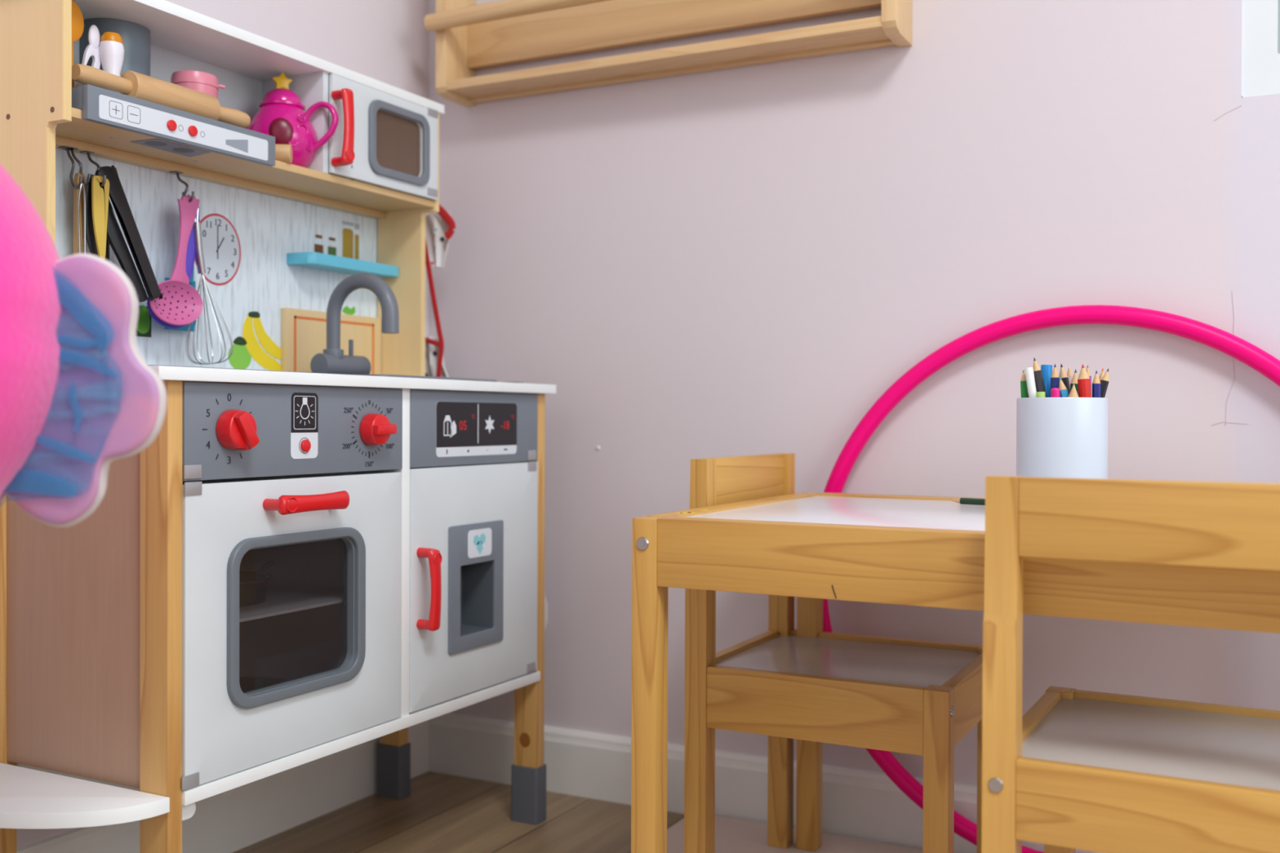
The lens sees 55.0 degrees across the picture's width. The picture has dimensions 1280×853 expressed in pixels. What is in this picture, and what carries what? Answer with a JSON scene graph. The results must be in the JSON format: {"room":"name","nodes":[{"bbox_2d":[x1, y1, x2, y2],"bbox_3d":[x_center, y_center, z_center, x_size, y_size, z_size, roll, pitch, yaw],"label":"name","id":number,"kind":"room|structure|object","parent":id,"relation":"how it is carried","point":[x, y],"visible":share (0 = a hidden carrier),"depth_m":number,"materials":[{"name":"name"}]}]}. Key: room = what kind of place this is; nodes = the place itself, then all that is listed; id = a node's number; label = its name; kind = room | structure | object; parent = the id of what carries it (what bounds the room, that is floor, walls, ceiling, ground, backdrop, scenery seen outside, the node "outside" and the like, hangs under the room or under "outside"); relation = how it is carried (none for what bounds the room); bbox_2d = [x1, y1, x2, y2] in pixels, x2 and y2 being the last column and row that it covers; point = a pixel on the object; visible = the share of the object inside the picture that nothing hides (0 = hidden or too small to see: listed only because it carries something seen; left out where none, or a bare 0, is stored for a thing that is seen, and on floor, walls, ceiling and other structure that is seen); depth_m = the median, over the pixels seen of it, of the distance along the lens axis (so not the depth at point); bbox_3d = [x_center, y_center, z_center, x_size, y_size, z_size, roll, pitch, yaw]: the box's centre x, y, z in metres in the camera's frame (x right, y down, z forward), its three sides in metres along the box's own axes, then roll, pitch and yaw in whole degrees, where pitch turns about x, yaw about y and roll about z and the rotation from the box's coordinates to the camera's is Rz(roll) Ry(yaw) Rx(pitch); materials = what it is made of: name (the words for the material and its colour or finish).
{"room":"children's room","nodes":[
{"label":"children's room","id":0,"kind":"room"},
{"bbox_2d":[16,0,429,848],"bbox_3d":[-1.152,-0.654,0.583,0.100,2.450,3.500,0,0,27],"label":"wall","id":1,"kind":"structure","parent":0,"point":[387,42],"depth_m":1.85,"materials":[{"name":"pink paint"}]},
{"bbox_2d":[16,720,429,852],"bbox_3d":[-1.132,0.524,0.514,0.015,0.096,3.385,0,0,27],"label":"baseboard","id":2,"kind":"structure","parent":1,"relation":"attached to","point":[236,819],"depth_m":1.69,"materials":[{"name":"white paint"}]},
{"bbox_2d":[231,771,684,852],"bbox_3d":[0.240,0.612,-0.190,3.300,0.060,3.600,0,0,27],"label":"floor","id":3,"kind":"structure","parent":0,"point":[442,813],"depth_m":1.74,"materials":[{"name":"brown wood"}]},
{"bbox_2d":[0,0,555,852],"bbox_3d":[-0.422,0.046,1.497,0.321,1.043,0.872,0,0,27],"label":"play kitchen","id":4,"kind":"object","parent":3,"relation":"on","point":[399,511],"depth_m":1.42,"materials":[{"name":"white wood"}]},
{"bbox_2d":[71,0,84,88],"bbox_3d":[-0.608,-0.406,1.307,0.008,0.100,0.042,0,0,27],"label":"paddle","id":5,"kind":"object","parent":4,"relation":"on","point":[77,22],"visible":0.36,"depth_m":1.31,"materials":[{"name":"orange plastic"}]},
{"bbox_2d":[73,173,84,254],"bbox_3d":[-0.630,-0.214,1.384,0.006,0.142,0.012,0,0,27],"label":"wooden spatula","id":6,"kind":"object","parent":4,"relation":"hanging from","point":[77,175],"visible":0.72,"depth_m":1.38,"materials":[{"name":"brown wood"}]},
{"bbox_2d":[77,180,85,253],"bbox_3d":[-0.623,-0.203,1.373,0.007,0.141,0.017,0,0,-10],"label":"skewer","id":7,"kind":"object","parent":4,"relation":"hanging from","point":[82,184],"visible":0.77,"depth_m":1.37,"materials":[{"name":"metal"}]},
{"bbox_2d":[0,762,169,828],"bbox_3d":[-0.589,0.358,1.168,0.254,0.014,0.131,0,0,27],"label":"shelf","id":8,"kind":"object","parent":4,"relation":"attached to","point":[30,798],"depth_m":1.17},
{"bbox_2d":[75,24,101,87],"bbox_3d":[-0.597,-0.396,1.332,0.008,0.082,0.031,0,0,27],"label":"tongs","id":9,"kind":"object","parent":4,"relation":"on","point":[92,50],"visible":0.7,"depth_m":1.33,"materials":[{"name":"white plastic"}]},
{"bbox_2d":[83,173,98,256],"bbox_3d":[-0.611,-0.204,1.402,0.010,0.160,0.054,0,0,23],"label":"serving spoon","id":10,"kind":"object","parent":4,"relation":"hanging from","point":[90,234],"visible":0.38,"depth_m":1.38,"materials":[{"name":"black plastic"}]},
{"bbox_2d":[91,175,109,259],"bbox_3d":[-0.606,-0.233,1.383,0.003,0.097,0.022,0,0,27],"label":"turner","id":11,"kind":"object","parent":4,"relation":"hanging from","point":[100,195],"visible":0.93,"depth_m":1.38,"materials":[{"name":"yellow plastic"}]},
{"bbox_2d":[105,197,109,261],"bbox_3d":[-0.613,-0.197,1.411,0.005,0.148,0.038,0,0,27],"label":"slotted turner","id":12,"kind":"object","parent":4,"relation":"hanging from","point":[107,253],"visible":0.13,"depth_m":1.41,"materials":[{"name":"black plastic"}]},
{"bbox_2d":[99,31,124,93],"bbox_3d":[-0.578,-0.393,1.348,0.026,0.076,0.026,0,0,27],"label":"shaker","id":13,"kind":"object","parent":4,"relation":"on","point":[111,46],"visible":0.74,"depth_m":1.34,"materials":[{"name":"white plastic"}]},
{"bbox_2d":[95,165,162,302],"bbox_3d":[-0.589,-0.221,1.417,0.013,0.153,0.081,1,1,40],"label":"serving tongs","id":14,"kind":"object","parent":4,"relation":"hanging from","point":[114,236],"visible":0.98,"depth_m":1.41,"materials":[{"name":"black plastic"}]},
{"bbox_2d":[136,305,151,337],"bbox_3d":[-0.601,-0.128,1.484,0.001,0.038,0.029,0,0,27],"label":"print","id":15,"kind":"object","parent":4,"relation":"attached to","point":[144,322],"depth_m":1.49,"materials":[{"name":"green paint"}]},
{"bbox_2d":[144,141,167,146],"bbox_3d":[-0.549,-0.321,1.396,0.024,0.001,0.024,0,0,27],"label":"print","id":16,"kind":"object","parent":4,"relation":"on","point":[146,143],"depth_m":1.40},
{"bbox_2d":[71,63,250,128],"bbox_3d":[-0.539,-0.374,1.402,0.037,0.037,0.240,0,0,27],"label":"rolling pin","id":17,"kind":"object","parent":4,"relation":"on","point":[131,83],"visible":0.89,"depth_m":1.38,"materials":[{"name":"brown wood"}]},
{"bbox_2d":[146,206,199,328],"bbox_3d":[-0.568,-0.195,1.494,0.016,0.153,0.074,1,1,34],"label":"ladle","id":18,"kind":"object","parent":4,"relation":"hanging from","point":[190,254],"visible":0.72,"depth_m":1.51,"materials":[{"name":"purple plastic"}]},
{"bbox_2d":[71,84,275,166],"bbox_3d":[-0.547,-0.339,1.416,0.089,0.036,0.269,0,0,27],"label":"extractor hood","id":19,"kind":"object","parent":4,"relation":"attached to","point":[102,117],"depth_m":1.39,"materials":[{"name":"grey plastic"}]},
{"bbox_2d":[149,194,203,325],"bbox_3d":[-0.560,-0.202,1.476,0.014,0.161,0.080,0,0,27],"label":"skimmer","id":20,"kind":"object","parent":4,"relation":"hanging from","point":[180,304],"visible":1,"depth_m":1.49,"materials":[{"name":"pink plastic"}]},
{"bbox_2d":[149,280,203,325],"bbox_3d":[-0.560,-0.148,1.477,0.014,0.054,0.080,0,0,27],"label":"bowl","id":21,"kind":"object","parent":20,"relation":"on","point":[180,304],"depth_m":1.48,"materials":[{"name":"pink plastic"}]},
{"bbox_2d":[164,265,195,331],"bbox_3d":[-0.563,-0.194,1.515,0.010,0.152,0.047,0,0,27],"label":"spatula","id":22,"kind":"object","parent":4,"relation":"hanging from","point":[192,282],"visible":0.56,"depth_m":1.53,"materials":[{"name":"teal plastic"}]},
{"bbox_2d":[173,148,194,152],"bbox_3d":[-0.531,-0.321,1.431,0.024,0.001,0.024,0,0,27],"label":"print","id":23,"kind":"object","parent":4,"relation":"on","point":[175,150],"depth_m":1.43},
{"bbox_2d":[170,70,225,99],"bbox_3d":[-0.534,-0.390,1.476,0.054,0.068,0.054,0,0,27],"label":"cooking pot","id":24,"kind":"object","parent":4,"relation":"on","point":[200,81],"visible":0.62,"depth_m":1.45,"materials":[{"name":"pink plastic"}]},
{"bbox_2d":[185,207,232,364],"bbox_3d":[-0.537,-0.176,1.535,0.043,0.198,0.064,0,0,27],"label":"whisk","id":25,"kind":"object","parent":4,"relation":"hanging from","point":[199,256],"visible":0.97,"depth_m":1.52,"materials":[{"name":"metal"}]},
{"bbox_2d":[55,147,377,370],"bbox_3d":[-0.544,-0.192,1.598,0.004,0.262,0.633,0,0,27],"label":"backsplash","id":26,"kind":"structure","parent":4,"relation":"attached to","point":[268,228],"depth_m":1.62,"materials":[{"name":"white wood"}]},
{"bbox_2d":[195,213,240,285],"bbox_3d":[-0.546,-0.229,1.590,0.001,0.093,0.081,0,0,27],"label":"print","id":27,"kind":"object","parent":4,"relation":"attached to","point":[220,232],"depth_m":1.60},
{"bbox_2d":[227,336,251,368],"bbox_3d":[-0.528,-0.097,1.625,0.001,0.044,0.041,0,0,27],"label":"print","id":28,"kind":"object","parent":4,"relation":"on","point":[241,357],"depth_m":1.63},
{"bbox_2d":[239,560,275,606],"bbox_3d":[-0.462,0.180,1.413,0.113,0.034,0.164,0,0,27],"label":"pan","id":29,"kind":"object","parent":4,"relation":"on","point":[254,585],"visible":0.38,"depth_m":1.38,"materials":[{"name":"black metal"}]},
{"bbox_2d":[242,311,280,370],"bbox_3d":[-0.507,-0.115,1.665,0.001,0.080,0.079,0,0,27],"label":"print","id":30,"kind":"object","parent":4,"relation":"on","point":[261,331],"depth_m":1.66},
{"bbox_2d":[239,676,288,692],"bbox_3d":[-0.439,0.320,1.373,0.106,0.059,0.106,0,0,-22],"label":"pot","id":31,"kind":"object","parent":4,"relation":"on","point":[246,684],"visible":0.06,"depth_m":1.42,"materials":[{"name":"black metal"}]},
{"bbox_2d":[275,143,292,163],"bbox_3d":[-0.462,-0.344,1.548,0.046,0.023,0.023,0,0,-7],"label":"wooden peg","id":32,"kind":"object","parent":4,"relation":"on","point":[283,153],"visible":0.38,"depth_m":1.54,"materials":[{"name":"brown wood"}]},
{"bbox_2d":[181,382,402,790],"bbox_3d":[-0.474,0.152,1.387,0.312,0.394,0.337,0,0,27],"label":"oven","id":33,"kind":"object","parent":4,"relation":"in","point":[304,477],"depth_m":1.33,"materials":[{"name":"white laminate"}]},
{"bbox_2d":[247,71,338,168],"bbox_3d":[-0.457,-0.397,1.598,0.117,0.129,0.098,0,0,27],"label":"teapot","id":34,"kind":"object","parent":4,"relation":"on","point":[282,115],"visible":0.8,"depth_m":1.58,"materials":[{"name":"plastic"}]},
{"bbox_2d":[314,234,336,253],"bbox_3d":[-0.452,-0.258,1.770,0.001,0.032,0.046,0,0,27],"label":"print","id":35,"kind":"object","parent":4,"relation":"on","point":[323,243],"depth_m":1.77},
{"bbox_2d":[280,307,381,373],"bbox_3d":[-0.443,-0.113,1.778,0.011,0.102,0.200,0,0,27],"label":"cutting board","id":36,"kind":"object","parent":4,"relation":"on","point":[303,331],"visible":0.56,"depth_m":1.74,"materials":[{"name":"brown wood"}]},
{"bbox_2d":[328,246,336,255],"bbox_3d":[-0.446,-0.251,1.782,0.001,0.016,0.016,0,0,27],"label":"print","id":37,"kind":"object","parent":4,"relation":"on","point":[331,250],"depth_m":1.78},
{"bbox_2d":[286,252,398,277],"bbox_3d":[-0.425,-0.232,1.774,0.044,0.016,0.188,0,0,27],"label":"spice shelf","id":38,"kind":"object","parent":4,"relation":"attached to","point":[304,264],"depth_m":1.76,"materials":[{"name":"teal paint"}]},
{"bbox_2d":[342,306,355,314],"bbox_3d":[-0.429,-0.172,1.815,0.001,0.013,0.028,0,0,27],"label":"print","id":39,"kind":"object","parent":4,"relation":"attached to","point":[345,309],"depth_m":1.81,"materials":[{"name":"green paint"}]},
{"bbox_2d":[342,227,359,259],"bbox_3d":[-0.427,-0.267,1.817,0.001,0.050,0.036,0,0,27],"label":"print","id":40,"kind":"object","parent":4,"relation":"on","point":[350,236],"depth_m":1.82,"materials":[{"name":"gold paint"}]},
{"bbox_2d":[342,220,359,229],"bbox_3d":[-0.427,-0.297,1.817,0.001,0.008,0.038,0,0,27],"label":"print","id":41,"kind":"object","parent":4,"relation":"on","point":[346,224],"depth_m":1.82},
{"bbox_2d":[149,365,555,393],"bbox_3d":[-0.417,-0.053,1.526,0.302,0.013,0.708,0,0,27],"label":"countertop","id":42,"kind":"structure","parent":4,"relation":"on","point":[184,374],"depth_m":1.36,"materials":[{"name":"white wood"}]},
{"bbox_2d":[310,272,399,374],"bbox_3d":[-0.360,-0.133,1.627,0.122,0.137,0.086,0,0,27],"label":"tap","id":43,"kind":"object","parent":4,"relation":"on","point":[333,360],"depth_m":1.61,"materials":[{"name":"grey plastic"}]},
{"bbox_2d":[366,373,523,382],"bbox_3d":[-0.329,-0.062,1.649,0.235,0.005,0.275,0,0,27],"label":"sink","id":44,"kind":"object","parent":4,"relation":"in","point":[403,379],"depth_m":1.54,"materials":[{"name":"grey plastic"}]},
{"bbox_2d":[408,389,537,712],"bbox_3d":[-0.221,0.151,1.625,0.081,0.392,0.287,0,0,27],"label":"fridge","id":45,"kind":"object","parent":4,"relation":"in","point":[473,529],"depth_m":1.61,"materials":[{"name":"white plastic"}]},
{"bbox_2d":[666,815,922,852],"bbox_3d":[0.476,0.570,0.745,1.663,0.012,1.478,0,0,27],"label":"rug","id":46,"kind":"object","parent":3,"relation":"on","point":[731,835],"visible":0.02,"depth_m":1.65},
{"bbox_2d":[684,453,982,852],"bbox_3d":[0.250,0.298,1.459,0.304,0.520,0.285,0,0,27],"label":"chair","id":47,"kind":"object","parent":46,"relation":"on","point":[910,696],"visible":0.83,"depth_m":1.39,"materials":[{"name":"brown wood"}]},
{"bbox_2d":[631,492,1279,852],"bbox_3d":[0.383,0.325,1.281,0.630,0.470,0.491,0,0,28],"label":"table","id":48,"kind":"object","parent":46,"relation":"on","point":[812,548],"visible":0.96,"depth_m":1.14,"materials":[{"name":"brown wood"}]},
{"bbox_2d":[951,497,985,505],"bbox_3d":[0.416,0.087,1.406,0.131,0.007,0.007,1,1,41],"label":"pencil","id":49,"kind":"object","parent":48,"relation":"on","point":[960,500],"visible":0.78,"depth_m":1.43,"materials":[{"name":"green wood"}]},
{"bbox_2d":[1016,397,1107,479],"bbox_3d":[0.439,0.032,1.281,0.090,0.122,0.090,0,0,27],"label":"pencil cup","id":50,"kind":"object","parent":48,"relation":"on","point":[1056,437],"visible":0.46,"depth_m":1.24,"materials":[{"name":"white ceramic"}]},
{"bbox_2d":[1020,369,1027,397],"bbox_3d":[0.403,0.013,1.282,0.014,0.144,0.007,0,0,4],"label":"pencil","id":51,"kind":"object","parent":50,"relation":"in","point":[1024,389],"visible":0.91,"depth_m":1.28,"materials":[{"name":"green wood"}]},
{"bbox_2d":[1024,367,1036,397],"bbox_3d":[0.411,0.012,1.269,0.029,0.146,0.008,0,0,19],"label":"pen","id":52,"kind":"object","parent":50,"relation":"in","point":[1029,375],"visible":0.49,"depth_m":1.27,"materials":[{"name":"white plastic"}]},
{"bbox_2d":[1033,357,1047,397],"bbox_3d":[0.425,0.007,1.272,0.038,0.157,0.008,0,0,19],"label":"pencil","id":53,"kind":"object","parent":50,"relation":"in","point":[1040,386],"visible":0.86,"depth_m":1.27,"materials":[{"name":"brown wood"}]},
{"bbox_2d":[1035,391,1045,397],"bbox_3d":[0.412,0.025,1.260,0.017,0.120,0.009,0,1,-34],"label":"pen","id":54,"kind":"object","parent":50,"relation":"in","point":[1038,394],"visible":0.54,"depth_m":1.25,"materials":[{"name":"green plastic"}]},
{"bbox_2d":[1040,364,1052,397],"bbox_3d":[0.424,0.010,1.292,0.016,0.150,0.012,0,0,27],"label":"pen","id":55,"kind":"object","parent":50,"relation":"in","point":[1046,370],"visible":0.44,"depth_m":1.29,"materials":[{"name":"blue plastic"}]},
{"bbox_2d":[1050,364,1059,389],"bbox_3d":[0.430,0.010,1.275,0.010,0.149,0.008,0,0,27],"label":"pencil","id":56,"kind":"object","parent":50,"relation":"in","point":[1055,379],"visible":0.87,"depth_m":1.27,"materials":[{"name":"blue wood"}]},
{"bbox_2d":[1050,387,1060,397],"bbox_3d":[0.424,0.023,1.256,0.010,0.124,0.015,0,0,27],"label":"pen","id":57,"kind":"object","parent":50,"relation":"in","point":[1055,392],"visible":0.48,"depth_m":1.25,"materials":[{"name":"pink plastic"}]},
{"bbox_2d":[1058,377,1068,397],"bbox_3d":[0.444,0.018,1.254,0.035,0.136,0.008,0,0,18],"label":"pencil","id":58,"kind":"object","parent":50,"relation":"in","point":[1064,392],"visible":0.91,"depth_m":1.25,"materials":[{"name":"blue wood"}]},
{"bbox_2d":[1058,364,1070,395],"bbox_3d":[0.455,0.010,1.289,0.031,0.151,0.009,0,0,19],"label":"pencil","id":59,"kind":"object","parent":50,"relation":"in","point":[1063,375],"visible":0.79,"depth_m":1.29,"materials":[{"name":"brown wood"}]},
{"bbox_2d":[1066,365,1073,386],"bbox_3d":[0.460,0.010,1.306,0.016,0.150,0.007,0,0,19],"label":"pencil","id":60,"kind":"object","parent":50,"relation":"in","point":[1069,374],"visible":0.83,"depth_m":1.30,"materials":[{"name":"brown wood"}]},
{"bbox_2d":[1068,384,1079,397],"bbox_3d":[0.440,0.021,1.252,0.012,0.128,0.018,0,0,0],"label":"pencil","id":61,"kind":"object","parent":50,"relation":"in","point":[1073,393],"visible":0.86,"depth_m":1.25,"materials":[{"name":"brown wood"}]},
{"bbox_2d":[1070,368,1078,395],"bbox_3d":[0.450,0.013,1.277,0.012,0.144,0.010,0,0,27],"label":"pencil","id":62,"kind":"object","parent":50,"relation":"in","point":[1074,380],"visible":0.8,"depth_m":1.27,"materials":[{"name":"brown wood"}]},
{"bbox_2d":[1077,364,1091,397],"bbox_3d":[0.457,0.011,1.254,0.022,0.149,0.012,0,0,11],"label":"pencil","id":63,"kind":"object","parent":50,"relation":"in","point":[1083,380],"visible":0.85,"depth_m":1.25,"materials":[{"name":"brown wood"}]},
{"bbox_2d":[1085,364,1091,390],"bbox_3d":[0.468,0.010,1.286,0.008,0.149,0.007,0,0,27],"label":"pencil","id":64,"kind":"object","parent":50,"relation":"in","point":[1087,367],"visible":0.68,"depth_m":1.28,"materials":[{"name":"brown wood"}]},
{"bbox_2d":[1092,370,1100,397],"bbox_3d":[0.467,0.014,1.259,0.009,0.142,0.008,0,0,27],"label":"pencil","id":65,"kind":"object","parent":50,"relation":"in","point":[1096,383],"visible":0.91,"depth_m":1.25,"materials":[{"name":"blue wood"}]},
{"bbox_2d":[1098,368,1104,381],"bbox_3d":[0.472,0.012,1.273,0.018,0.146,0.008,0,0,17],"label":"pencil","id":66,"kind":"object","parent":50,"relation":"in","point":[1102,373],"visible":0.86,"depth_m":1.27,"materials":[{"name":"brown wood"}]},
{"bbox_2d":[1100,368,1109,397],"bbox_3d":[0.461,0.013,1.268,0.041,0.145,0.008,0,0,21],"label":"pencil","id":67,"kind":"object","parent":50,"relation":"in","point":[1104,381],"visible":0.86,"depth_m":1.26,"materials":[{"name":"brown wood"}]},
{"bbox_2d":[822,304,1279,852],"bbox_3d":[0.549,0.204,1.528,0.711,0.711,0.053,0,0,27],"label":"hoop","id":68,"kind":"object","parent":46,"relation":"on","point":[1227,343],"visible":0.66,"depth_m":1.57,"materials":[{"name":"pink plastic"}]},
{"bbox_2d":[981,475,1279,852],"bbox_3d":[0.475,0.301,1.067,0.285,0.520,0.304,0,0,28],"label":"chair","id":69,"kind":"object","parent":46,"relation":"on","point":[1095,771],"visible":1,"depth_m":0.98,"materials":[{"name":"brown wood"}]},
{"bbox_3d":[-0.593,0.339,0.853,0.224,0.464,0.224,0,0,27],"label":"stool","id":70,"kind":"object","parent":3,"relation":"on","visible":0},
{"bbox_2d":[0,164,166,527],"bbox_3d":[-0.582,-0.069,0.847,0.380,0.362,0.361,0,0,27],"label":"plush toy","id":71,"kind":"object","parent":70,"relation":"on","point":[79,396],"visible":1,"depth_m":0.88,"materials":[{"name":"pink fabric"}]},
{"bbox_2d":[428,0,1279,786],"bbox_3d":[1.052,-0.651,1.353,3.100,2.450,0.100,0,0,27],"label":"wall","id":72,"kind":"structure","parent":0,"point":[742,260],"depth_m":1.68,"materials":[{"name":"pink paint"}]},
{"bbox_2d":[423,0,912,106],"bbox_3d":[0.018,-0.643,1.774,0.739,0.260,0.107,0,0,27],"label":"wall rack","id":73,"kind":"object","parent":72,"relation":"attached to","point":[470,37],"visible":1,"depth_m":1.81,"materials":[{"name":"brown wood"}]},
{"bbox_2d":[427,712,1097,852],"bbox_3d":[1.021,0.526,1.311,3.100,0.096,0.015,0,0,27],"label":"baseboard","id":74,"kind":"structure","parent":72,"relation":"attached to","point":[859,804],"depth_m":1.80,"materials":[{"name":"white paint"}]},
{"bbox_2d":[1211,105,1248,426],"bbox_3d":[0.709,-0.193,1.477,0.040,0.384,0.001,0,0,27],"label":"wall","id":75,"kind":"structure","parent":72,"relation":"attached to","point":[1225,422],"depth_m":1.48,"materials":[{"name":"pink paint"}]},
{"bbox_2d":[1241,0,1279,97],"bbox_3d":[1.225,-0.932,1.246,1.098,1.085,0.067,0,0,27],"label":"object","id":76,"kind":"structure","parent":72,"relation":"in","point":[1260,58],"depth_m":1.47,"materials":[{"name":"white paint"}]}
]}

